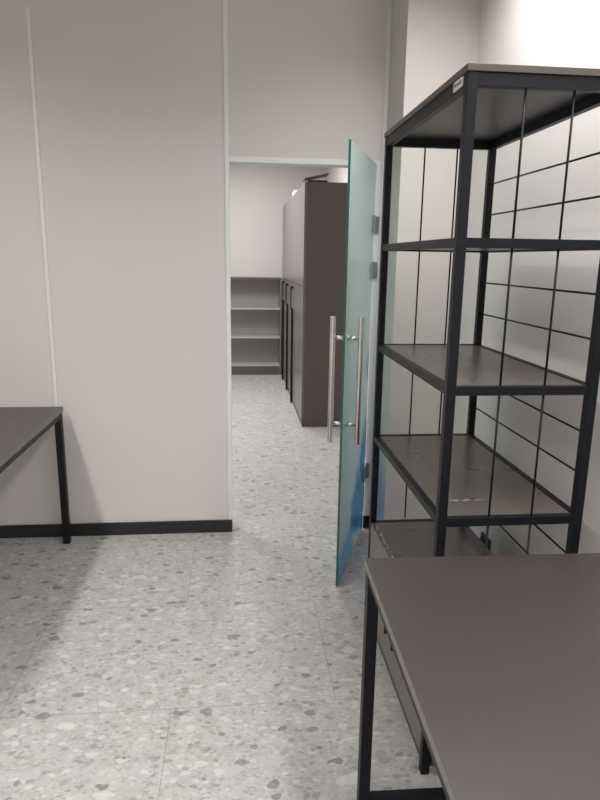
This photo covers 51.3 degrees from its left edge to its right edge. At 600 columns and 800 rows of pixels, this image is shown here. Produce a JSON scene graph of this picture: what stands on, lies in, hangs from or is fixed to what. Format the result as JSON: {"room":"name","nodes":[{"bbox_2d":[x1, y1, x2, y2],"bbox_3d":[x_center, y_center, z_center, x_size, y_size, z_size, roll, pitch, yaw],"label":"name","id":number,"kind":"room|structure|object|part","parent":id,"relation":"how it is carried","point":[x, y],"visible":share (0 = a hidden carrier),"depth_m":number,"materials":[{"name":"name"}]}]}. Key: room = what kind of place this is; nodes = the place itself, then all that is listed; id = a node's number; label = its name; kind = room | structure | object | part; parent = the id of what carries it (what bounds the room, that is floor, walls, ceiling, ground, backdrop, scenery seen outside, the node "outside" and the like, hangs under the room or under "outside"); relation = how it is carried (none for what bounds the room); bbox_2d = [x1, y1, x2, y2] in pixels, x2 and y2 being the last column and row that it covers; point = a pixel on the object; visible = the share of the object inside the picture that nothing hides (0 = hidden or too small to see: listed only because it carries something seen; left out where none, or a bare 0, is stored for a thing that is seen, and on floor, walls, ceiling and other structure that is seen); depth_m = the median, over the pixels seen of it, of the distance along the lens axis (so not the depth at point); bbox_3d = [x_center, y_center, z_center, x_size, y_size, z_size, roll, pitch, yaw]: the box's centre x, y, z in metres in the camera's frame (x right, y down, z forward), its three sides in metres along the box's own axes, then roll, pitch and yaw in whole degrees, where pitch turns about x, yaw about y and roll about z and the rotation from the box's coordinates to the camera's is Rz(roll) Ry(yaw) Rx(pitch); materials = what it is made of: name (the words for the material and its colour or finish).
{"room":"office room","nodes":[
{"label":"office room","id":0,"kind":"room"},
{"bbox_2d":[0,0,387,524],"bbox_3d":[-1.456,-0.629,3.139,3.727,2.800,0.080,0,13,-6],"label":"wall partition","id":1,"kind":"structure","parent":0,"point":[130,93],"depth_m":3.09,"materials":[{"name":"paint"}]},
{"bbox_2d":[25,7,57,406],"bbox_3d":[-1.263,-0.559,3.131,0.018,2.527,0.005,0,13,-6],"label":"trim","id":2,"kind":"structure","parent":1,"relation":"attached to","point":[27,10],"depth_m":3.04,"materials":[{"name":"white metal"}]},
{"bbox_2d":[0,519,231,537],"bbox_3d":[-1.852,0.714,3.354,2.960,0.073,0.008,0,13,-6],"label":"baseboard","id":3,"kind":"structure","parent":1,"relation":"attached to","point":[193,526],"depth_m":3.43,"materials":[{"name":"black"}]},
{"bbox_2d":[223,0,232,530],"bbox_3d":[-0.373,-0.638,3.247,0.023,2.800,0.094,0,13,-6],"label":"trim","id":4,"kind":"structure","parent":1,"relation":"attached to","point":[225,2],"depth_m":3.17,"materials":[{"name":"white metal"}]},
{"bbox_2d":[229,156,381,167],"bbox_3d":[0.027,-1.200,3.159,0.764,0.028,0.094,0,13,-6],"label":"trim","id":5,"kind":"structure","parent":1,"relation":"attached to","point":[233,160],"depth_m":3.12,"materials":[{"name":"white metal"}]},
{"bbox_2d":[327,139,378,586],"bbox_3d":[0.278,-0.157,3.037,0.149,1.958,0.704,4,13,15],"label":"door","id":6,"kind":"structure","parent":1,"relation":"in","point":[362,224],"depth_m":2.87,"materials":[{"name":"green glass"}]},
{"bbox_3d":[0.140,-0.087,2.776,0.025,0.568,0.025,4,13,15],"label":"handle","id":7,"kind":"part","parent":6,"relation":"part of","materials":[{"name":"silver metal"}]},
{"bbox_3d":[0.260,-0.078,2.744,0.025,0.568,0.025,4,13,15],"label":"handle","id":8,"kind":"part","parent":6,"relation":"part of","materials":[{"name":"silver metal"}]},
{"bbox_3d":[0.376,0.393,3.498,0.018,0.084,0.011,0,13,-6],"label":"hinge plate","id":9,"kind":"part","parent":6,"relation":"part of","materials":[{"name":"silver metal"}]},
{"bbox_3d":[0.391,-0.676,3.256,0.018,0.084,0.011,0,13,-6],"label":"hinge plate","id":10,"kind":"part","parent":6,"relation":"part of","materials":[{"name":"silver metal"}]},
{"bbox_3d":[0.395,-0.899,3.205,0.018,0.084,0.011,0,13,-6],"label":"hinge plate","id":11,"kind":"part","parent":6,"relation":"part of","materials":[{"name":"silver metal"}]},
{"bbox_2d":[363,166,381,515],"bbox_3d":[0.386,-0.260,3.363,0.024,1.886,0.014,0,13,-6],"label":"trim","id":12,"kind":"structure","parent":1,"relation":"attached to","point":[378,169],"depth_m":3.35,"materials":[{"name":"white metal"}]},
{"bbox_2d":[367,0,392,515],"bbox_3d":[0.410,-0.679,3.313,0.020,2.726,0.100,0,13,-6],"label":"trim","id":13,"kind":"structure","parent":1,"relation":"attached to","point":[390,2],"depth_m":3.17,"materials":[{"name":"white metal"}]},
{"bbox_2d":[0,370,441,799],"bbox_3d":[-0.785,0.912,2.942,5.400,0.100,11.860,0,13,-6],"label":"floor","id":14,"kind":"structure","parent":0,"point":[211,665],"depth_m":2.43,"materials":[{"name":"stone"}]},
{"bbox_2d":[0,407,70,543],"bbox_3d":[-1.800,0.555,2.544,1.300,0.742,1.400,0,13,-6],"label":"office desk","id":15,"kind":"object","parent":14,"relation":"on","point":[20,427],"visible":1,"depth_m":3.00,"materials":[{"name":"brown laminate"}]},
{"bbox_3d":[-1.169,0.228,2.533,0.030,0.030,1.320,0,13,-6],"label":"rail","id":16,"kind":"part","parent":15,"relation":"part of","materials":[{"name":"black metal"}]},
{"bbox_3d":[-1.240,0.413,3.267,0.034,0.717,0.036,0,13,-6],"label":"leg","id":17,"kind":"part","parent":15,"relation":"part of","materials":[{"name":"black metal"}]},
{"bbox_2d":[231,277,281,374],"bbox_3d":[-0.846,-0.977,8.220,1.180,1.254,0.359,0,13,-6],"label":"bookcase","id":18,"kind":"object","parent":14,"relation":"on","point":[256,303],"visible":0.61,"depth_m":8.35,"materials":[{"name":"grey wood"}]},
{"bbox_3d":[-0.853,-0.486,8.331,1.144,0.018,0.345,0,13,-6],"label":"shelf","id":19,"kind":"part","parent":18,"relation":"part of","materials":[{"name":"grey laminate"}]},
{"bbox_3d":[-0.848,-0.844,8.249,1.144,0.018,0.345,0,13,-6],"label":"shelf","id":20,"kind":"part","parent":18,"relation":"part of","materials":[{"name":"grey laminate"}]},
{"bbox_3d":[-0.843,-1.205,8.168,1.144,0.018,0.345,0,13,-6],"label":"shelf","id":21,"kind":"part","parent":18,"relation":"part of","materials":[{"name":"grey laminate"}]},
{"bbox_3d":[-0.268,-0.973,8.281,0.018,1.236,0.355,0,13,-6],"label":"panel","id":22,"kind":"part","parent":18,"relation":"part of","materials":[{"name":"grey laminate"}]},
{"bbox_2d":[281,203,286,383],"bbox_3d":[0.078,-1.300,7.721,0.615,2.130,0.652,0,13,-6],"label":"locker","id":23,"kind":"object","parent":14,"relation":"on","point":[284,279],"visible":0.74,"depth_m":7.67,"materials":[{"name":"grey laminate"}]},
{"bbox_3d":[-0.195,-1.948,7.715,0.018,0.865,0.322,0,13,-6],"label":"door","id":24,"kind":"part","parent":23,"relation":"part of","materials":[{"name":"grey laminate"}]},
{"bbox_3d":[-0.178,-0.865,7.625,0.018,1.197,0.322,0,13,-6],"label":"door","id":25,"kind":"part","parent":23,"relation":"part of","materials":[{"name":"grey laminate"}]},
{"bbox_3d":[-0.163,-1.875,7.397,0.018,0.865,0.322,0,13,-6],"label":"door","id":26,"kind":"part","parent":23,"relation":"part of","materials":[{"name":"grey laminate"}]},
{"bbox_2d":[285,197,291,393],"bbox_3d":[0.142,-1.155,7.086,0.615,2.130,0.652,0,13,-6],"label":"locker","id":27,"kind":"object","parent":14,"relation":"on","point":[289,203],"visible":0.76,"depth_m":7.04,"materials":[{"name":"grey laminate"}]},
{"bbox_3d":[-0.147,-1.189,7.037,0.031,0.240,0.016,0,13,-6],"label":"handle","id":28,"kind":"part","parent":27,"relation":"part of","materials":[{"name":"black metal"}]},
{"bbox_3d":[-0.146,-0.793,7.309,0.018,1.197,0.322,0,13,-6],"label":"door","id":29,"kind":"part","parent":27,"relation":"part of","materials":[{"name":"grey laminate"}]},
{"bbox_3d":[-0.131,-1.803,7.080,0.018,0.865,0.322,0,13,-6],"label":"door","id":30,"kind":"part","parent":27,"relation":"part of","materials":[{"name":"grey laminate"}]},
{"bbox_3d":[-0.114,-0.721,6.991,0.018,1.197,0.322,0,13,-6],"label":"door","id":31,"kind":"part","parent":27,"relation":"part of","materials":[{"name":"grey laminate"}]},
{"bbox_3d":[-0.099,-1.731,6.762,0.018,0.865,0.322,0,13,-6],"label":"door","id":32,"kind":"part","parent":27,"relation":"part of","materials":[{"name":"grey laminate"}]},
{"bbox_2d":[290,190,297,409],"bbox_3d":[0.205,-1.011,6.451,0.615,2.130,0.652,0,13,-6],"label":"locker","id":33,"kind":"object","parent":14,"relation":"on","point":[295,196],"visible":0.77,"depth_m":6.39,"materials":[{"name":"grey laminate"}]},
{"bbox_3d":[-0.082,-0.648,6.674,0.018,1.197,0.322,0,13,-6],"label":"door","id":34,"kind":"part","parent":33,"relation":"part of","materials":[{"name":"grey laminate"}]},
{"bbox_3d":[-0.084,-1.045,6.402,0.031,0.240,0.016,0,13,-6],"label":"handle","id":35,"kind":"part","parent":33,"relation":"part of","materials":[{"name":"black metal"}]},
{"bbox_3d":[-0.068,-1.659,6.445,0.018,0.865,0.322,0,13,-6],"label":"door","id":36,"kind":"part","parent":33,"relation":"part of","materials":[{"name":"grey laminate"}]},
{"bbox_3d":[-0.051,-0.576,6.356,0.018,1.197,0.322,0,13,-6],"label":"door","id":37,"kind":"part","parent":33,"relation":"part of","materials":[{"name":"grey laminate"}]},
{"bbox_3d":[-0.036,-1.586,6.127,0.018,0.865,0.322,0,13,-6],"label":"door","id":38,"kind":"part","parent":33,"relation":"part of","materials":[{"name":"grey metal"}]},
{"bbox_2d":[295,182,347,426],"bbox_3d":[0.284,-0.866,5.818,0.584,2.130,0.652,0,13,-6],"label":"cabinet","id":39,"kind":"object","parent":14,"relation":"on","point":[321,206],"visible":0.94,"depth_m":5.49,"materials":[{"name":"grey laminate"}]},
{"bbox_3d":[-0.019,-0.504,6.039,0.018,1.197,0.322,0,13,-6],"label":"door","id":40,"kind":"part","parent":39,"relation":"part of","materials":[{"name":"grey laminate"}]},
{"bbox_3d":[-0.004,-1.514,5.811,0.018,0.865,0.322,0,13,-6],"label":"door","id":41,"kind":"part","parent":39,"relation":"part of","materials":[{"name":"grey laminate"}]},
{"bbox_3d":[0.013,-0.431,5.721,0.018,1.197,0.322,0,13,-6],"label":"door","id":42,"kind":"part","parent":39,"relation":"part of","materials":[{"name":"grey laminate"}]},
{"bbox_3d":[0.028,-1.442,5.493,0.018,0.865,0.322,0,13,-6],"label":"door","id":43,"kind":"part","parent":39,"relation":"part of","materials":[{"name":"grey laminate"}]},
{"bbox_2d":[307,180,327,181],"bbox_3d":[0.146,-1.863,5.346,0.165,0.018,0.150,0,13,-6],"label":"flat board","id":44,"kind":"object","parent":39,"relation":"on","point":[308,180],"visible":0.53,"depth_m":5.27,"materials":[{"name":"black plastic"}]},
{"bbox_2d":[303,173,328,180],"bbox_3d":[0.134,-1.896,5.321,0.206,0.053,0.160,0,13,-6],"label":"board","id":45,"kind":"object","parent":44,"relation":"on","point":[327,174],"visible":1,"depth_m":5.27,"materials":[{"name":"grey laminate"}]},
{"bbox_2d":[370,521,492,760],"bbox_3d":[0.507,0.807,2.244,0.420,0.450,0.786,0,13,-6],"label":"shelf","id":46,"kind":"object","parent":14,"relation":"on","point":[387,539],"visible":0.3,"depth_m":2.37,"materials":[{"name":"grey laminate"}]},
{"bbox_3d":[0.318,0.754,2.388,0.018,0.380,0.446,0,13,-6],"label":"door","id":47,"kind":"part","parent":46,"relation":"part of","materials":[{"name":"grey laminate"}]},
{"bbox_3d":[0.356,0.842,2.005,0.018,0.380,0.336,0,13,-6],"label":"door","id":48,"kind":"part","parent":46,"relation":"part of","materials":[{"name":"grey laminate"}]},
{"bbox_2d":[357,553,599,799],"bbox_3d":[0.584,0.938,0.992,0.735,0.750,1.500,0,13,-4],"label":"office desk","id":49,"kind":"object","parent":14,"relation":"on","point":[497,656],"visible":1,"depth_m":1.22,"materials":[{"name":"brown laminate"}]},
{"bbox_3d":[0.181,0.788,1.676,0.030,0.728,0.034,0,13,-4],"label":"leg","id":50,"kind":"part","parent":49,"relation":"part of","materials":[{"name":"black metal"}]},
{"bbox_3d":[0.524,1.125,1.779,0.667,0.036,0.034,0,13,-4],"label":"foot rail","id":51,"kind":"part","parent":49,"relation":"part of","materials":[{"name":"black metal"}]},
{"bbox_3d":[0.242,0.609,0.890,0.026,0.030,1.424,0,13,-4],"label":"rail","id":52,"kind":"part","parent":49,"relation":"part of","materials":[{"name":"black"}]},
{"bbox_2d":[368,63,599,774],"bbox_3d":[0.539,0.078,2.081,0.417,1.945,0.846,0,13,-6],"label":"shelving rack","id":53,"kind":"object","parent":14,"relation":"on","point":[482,106],"visible":0.91,"depth_m":1.79,"materials":[{"name":"black metal"}]},
{"bbox_3d":[0.307,-0.003,2.459,0.025,1.928,0.025,0,13,-6],"label":"post","id":54,"kind":"part","parent":53,"relation":"part of","materials":[{"name":"black metal"}]},
{"bbox_3d":[0.492,0.504,2.593,0.361,0.014,0.021,0,13,-6],"label":"rail","id":55,"kind":"part","parent":53,"relation":"part of","materials":[{"name":"black metal"}]},
{"bbox_3d":[0.344,0.242,2.099,0.021,0.024,0.790,0,13,-6],"label":"rail","id":56,"kind":"part","parent":53,"relation":"part of","materials":[{"name":"black metal"}]},
{"bbox_3d":[0.436,0.325,2.547,0.006,0.334,0.006,0,13,-6],"label":"rod","id":57,"kind":"part","parent":53,"relation":"part of","materials":[{"name":"black metal"}]},
{"bbox_3d":[0.350,-0.114,2.018,0.021,0.024,0.790,0,13,-6],"label":"rail","id":58,"kind":"part","parent":53,"relation":"part of","materials":[{"name":"black metal"}]},
{"bbox_3d":[0.441,-0.027,2.467,0.006,0.341,0.006,0,13,-6],"label":"rod","id":59,"kind":"part","parent":53,"relation":"part of","materials":[{"name":"black"}]},
{"bbox_3d":[0.446,-0.387,2.386,0.006,0.349,0.006,0,13,-6],"label":"rod","id":60,"kind":"part","parent":53,"relation":"part of","materials":[{"name":"black metal"}]},
{"bbox_3d":[0.355,-0.478,1.936,0.021,0.024,0.790,0,13,-6],"label":"rail","id":61,"kind":"part","parent":53,"relation":"part of","materials":[{"name":"black metal"}]},
{"bbox_3d":[0.452,-0.751,2.304,0.006,0.349,0.006,0,13,-6],"label":"rod","id":62,"kind":"part","parent":53,"relation":"part of","materials":[{"name":"black metal"}]},
{"bbox_3d":[0.497,0.150,2.513,0.361,0.024,0.021,0,13,-6],"label":"rail","id":63,"kind":"part","parent":53,"relation":"part of","materials":[{"name":"black metal"}]},
{"bbox_3d":[0.360,-0.838,1.855,0.021,0.030,0.790,0,13,-6],"label":"rail","id":64,"kind":"part","parent":53,"relation":"part of","materials":[{"name":"black metal"}]},
{"bbox_3d":[0.502,-0.206,2.433,0.361,0.024,0.021,0,13,-6],"label":"rail","id":65,"kind":"part","parent":53,"relation":"part of","materials":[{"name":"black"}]},
{"bbox_3d":[0.562,-0.028,2.479,0.006,0.341,0.006,0,13,-6],"label":"rod","id":66,"kind":"part","parent":53,"relation":"part of","materials":[{"name":"black"}]},
{"bbox_3d":[0.508,-0.569,2.350,0.361,0.024,0.021,0,13,-6],"label":"rail","id":67,"kind":"part","parent":53,"relation":"part of","materials":[{"name":"black metal"}]},
{"bbox_3d":[0.513,-0.929,2.269,0.361,0.030,0.021,0,13,-6],"label":"rail","id":68,"kind":"part","parent":53,"relation":"part of","materials":[{"name":"black metal"}]},
{"bbox_3d":[0.567,-0.388,2.398,0.006,0.349,0.006,0,13,-6],"label":"rod","id":69,"kind":"part","parent":53,"relation":"part of","materials":[{"name":"black metal"}]},
{"bbox_3d":[0.386,0.177,1.669,0.025,1.928,0.025,0,13,-6],"label":"post","id":70,"kind":"part","parent":53,"relation":"part of","materials":[{"name":"black metal"}]},
{"bbox_3d":[0.572,-0.752,2.315,0.006,0.349,0.006,0,13,-6],"label":"rod","id":71,"kind":"part","parent":53,"relation":"part of","materials":[{"name":"black metal"}]},
{"bbox_3d":[0.536,0.238,2.117,0.363,0.016,0.792,0,13,-6],"label":"shelf","id":72,"kind":"part","parent":53,"relation":"part of","materials":[{"name":"laminate"}]},
{"bbox_3d":[0.547,-0.481,1.955,0.363,0.016,0.792,0,13,-6],"label":"shelf","id":73,"kind":"part","parent":53,"relation":"part of","materials":[{"name":"metal"}]},
{"bbox_3d":[0.691,-0.005,2.497,0.025,1.928,0.025,0,13,-6],"label":"post","id":74,"kind":"part","parent":53,"relation":"part of","materials":[{"name":"black metal"}]},
{"bbox_3d":[0.542,-0.117,2.037,0.363,0.016,0.792,0,13,-6],"label":"shelf","id":75,"kind":"part","parent":53,"relation":"part of","materials":[{"name":"laminate"}]},
{"bbox_3d":[0.512,0.720,1.805,0.006,0.774,0.006,0,13,-6],"label":"rod","id":76,"kind":"part","parent":53,"relation":"part of","materials":[{"name":"black metal"}]},
{"bbox_3d":[0.520,0.153,1.676,0.006,0.341,0.006,0,13,-6],"label":"rod","id":77,"kind":"part","parent":53,"relation":"part of","materials":[{"name":"black metal"}]},
{"bbox_3d":[0.526,-0.207,1.595,0.006,0.349,0.006,0,13,-6],"label":"rod","id":78,"kind":"part","parent":53,"relation":"part of","materials":[{"name":"black metal"}]},
{"bbox_3d":[0.576,0.330,1.722,0.361,0.024,0.021,0,13,-6],"label":"rail","id":79,"kind":"part","parent":53,"relation":"part of","materials":[{"name":"black metal"}]},
{"bbox_3d":[0.725,0.465,2.188,0.006,0.006,0.800,0,13,-6],"label":"rod","id":80,"kind":"part","parent":53,"relation":"part of","materials":[{"name":"black metal"}]},
{"bbox_3d":[0.531,-0.571,1.513,0.006,0.349,0.006,0,13,-6],"label":"rod","id":81,"kind":"part","parent":53,"relation":"part of","materials":[{"name":"black metal"}]},
{"bbox_3d":[0.729,0.239,2.137,0.021,0.024,0.790,0,13,-6],"label":"rail","id":82,"kind":"part","parent":53,"relation":"part of","materials":[{"name":"black metal"}]},
{"bbox_3d":[0.581,-0.025,1.642,0.361,0.024,0.021,0,13,-6],"label":"rail","id":83,"kind":"part","parent":53,"relation":"part of","materials":[{"name":"black metal"}]},
{"bbox_3d":[0.730,0.113,2.108,0.006,0.006,0.800,0,13,-6],"label":"rod","id":84,"kind":"part","parent":53,"relation":"part of","materials":[{"name":"black metal"}]},
{"bbox_3d":[0.632,0.719,1.817,0.006,0.774,0.006,0,13,-6],"label":"rod","id":85,"kind":"part","parent":53,"relation":"part of","materials":[{"name":"black metal"}]},
{"bbox_3d":[0.734,-0.117,2.056,0.021,0.024,0.790,0,13,-6],"label":"rail","id":86,"kind":"part","parent":53,"relation":"part of","materials":[{"name":"black metal"}]},
{"bbox_3d":[0.587,-0.389,1.560,0.361,0.024,0.021,0,13,-6],"label":"rail","id":87,"kind":"part","parent":53,"relation":"part of","materials":[{"name":"black metal"}]},
{"bbox_3d":[0.736,-0.245,2.027,0.006,0.006,0.800,0,13,-6],"label":"rod","id":88,"kind":"part","parent":53,"relation":"part of","materials":[{"name":"black metal"}]},
{"bbox_3d":[0.641,0.152,1.688,0.006,0.341,0.006,0,13,-6],"label":"rod","id":89,"kind":"part","parent":53,"relation":"part of","materials":[{"name":"black metal"}]},
{"bbox_3d":[0.737,-0.360,2.001,0.006,0.006,0.800,0,13,-6],"label":"rod","id":90,"kind":"part","parent":53,"relation":"part of","materials":[{"name":"black metal"}]},
{"bbox_3d":[0.592,-0.749,1.478,0.361,0.030,0.021,0,13,-6],"label":"rail","id":91,"kind":"part","parent":53,"relation":"part of","materials":[{"name":"black metal"}]},
{"bbox_3d":[0.739,-0.481,1.974,0.021,0.024,0.790,0,13,-6],"label":"rail","id":92,"kind":"part","parent":53,"relation":"part of","materials":[{"name":"black metal"}]},
{"bbox_3d":[0.741,-0.601,1.947,0.006,0.006,0.800,0,13,-6],"label":"rod","id":93,"kind":"part","parent":53,"relation":"part of","materials":[{"name":"black metal"}]},
{"bbox_3d":[0.743,-0.708,1.922,0.006,0.006,0.800,0,13,-6],"label":"rod","id":94,"kind":"part","parent":53,"relation":"part of","materials":[{"name":"black metal"}]},
{"bbox_3d":[0.732,0.001,2.083,0.006,0.006,0.800,0,13,-6],"label":"rod","id":95,"kind":"part","parent":53,"relation":"part of","materials":[{"name":"black metal"}]},
{"bbox_3d":[0.745,-0.841,1.893,0.021,0.030,0.790,0,13,-6],"label":"rail","id":96,"kind":"part","parent":53,"relation":"part of","materials":[{"name":"black metal"}]},
{"bbox_3d":[0.727,0.355,2.163,0.006,0.006,0.800,0,13,-6],"label":"rod","id":97,"kind":"part","parent":53,"relation":"part of","materials":[{"name":"black metal"}]},
{"bbox_3d":[0.646,-0.208,1.607,0.006,0.349,0.006,0,13,-6],"label":"rod","id":98,"kind":"part","parent":53,"relation":"part of","materials":[{"name":"black metal"}]},
{"bbox_3d":[0.652,-0.572,1.524,0.006,0.349,0.006,0,13,-6],"label":"rod","id":99,"kind":"part","parent":53,"relation":"part of","materials":[{"name":"black metal"}]},
{"bbox_3d":[0.770,0.175,1.706,0.025,1.928,0.025,0,13,-6],"label":"post","id":100,"kind":"part","parent":53,"relation":"part of","materials":[{"name":"black metal"}]},
{"bbox_2d":[229,164,326,369],"bbox_3d":[-1.574,-1.778,8.207,4.500,2.800,0.100,0,13,-6],"label":"wall","id":101,"kind":"structure","parent":0,"point":[259,194],"depth_m":8.11,"materials":[{"name":"paint"}]},
{"bbox_2d":[327,167,347,182],"bbox_3d":[0.627,-1.221,5.890,0.100,2.800,5.070,0,13,-6],"label":"wall","id":102,"kind":"structure","parent":0,"point":[340,175],"depth_m":7.23,"materials":[{"name":"white paint"}]},
{"bbox_2d":[376,0,481,519],"bbox_3d":[0.646,-0.612,3.202,0.427,2.800,0.420,0,13,-6],"label":"wall column","id":103,"kind":"structure","parent":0,"point":[432,40],"depth_m":2.94,"materials":[{"name":"white paint"}]},
{"bbox_2d":[362,516,368,527],"bbox_3d":[0.560,0.731,3.441,0.372,0.072,0.333,0,13,-6],"label":"baseboard","id":104,"kind":"structure","parent":103,"relation":"attached to","point":[365,524],"depth_m":3.57,"materials":[{"name":"black"}]},
{"bbox_2d":[453,0,599,554],"bbox_3d":[1.120,0.092,0.118,0.100,2.800,5.970,0,13,-6],"label":"wall","id":105,"kind":"structure","parent":0,"point":[554,33],"depth_m":2.22,"materials":[{"name":"white paint"}]},
{"bbox_2d":[480,532,490,549],"bbox_3d":[0.809,0.620,2.731,0.014,0.056,0.090,0,13,-6],"label":"wall outlet","id":106,"kind":"object","parent":105,"relation":"attached to","point":[483,535],"visible":0.56,"depth_m":2.73,"materials":[{"name":"black plastic"}]}
]}

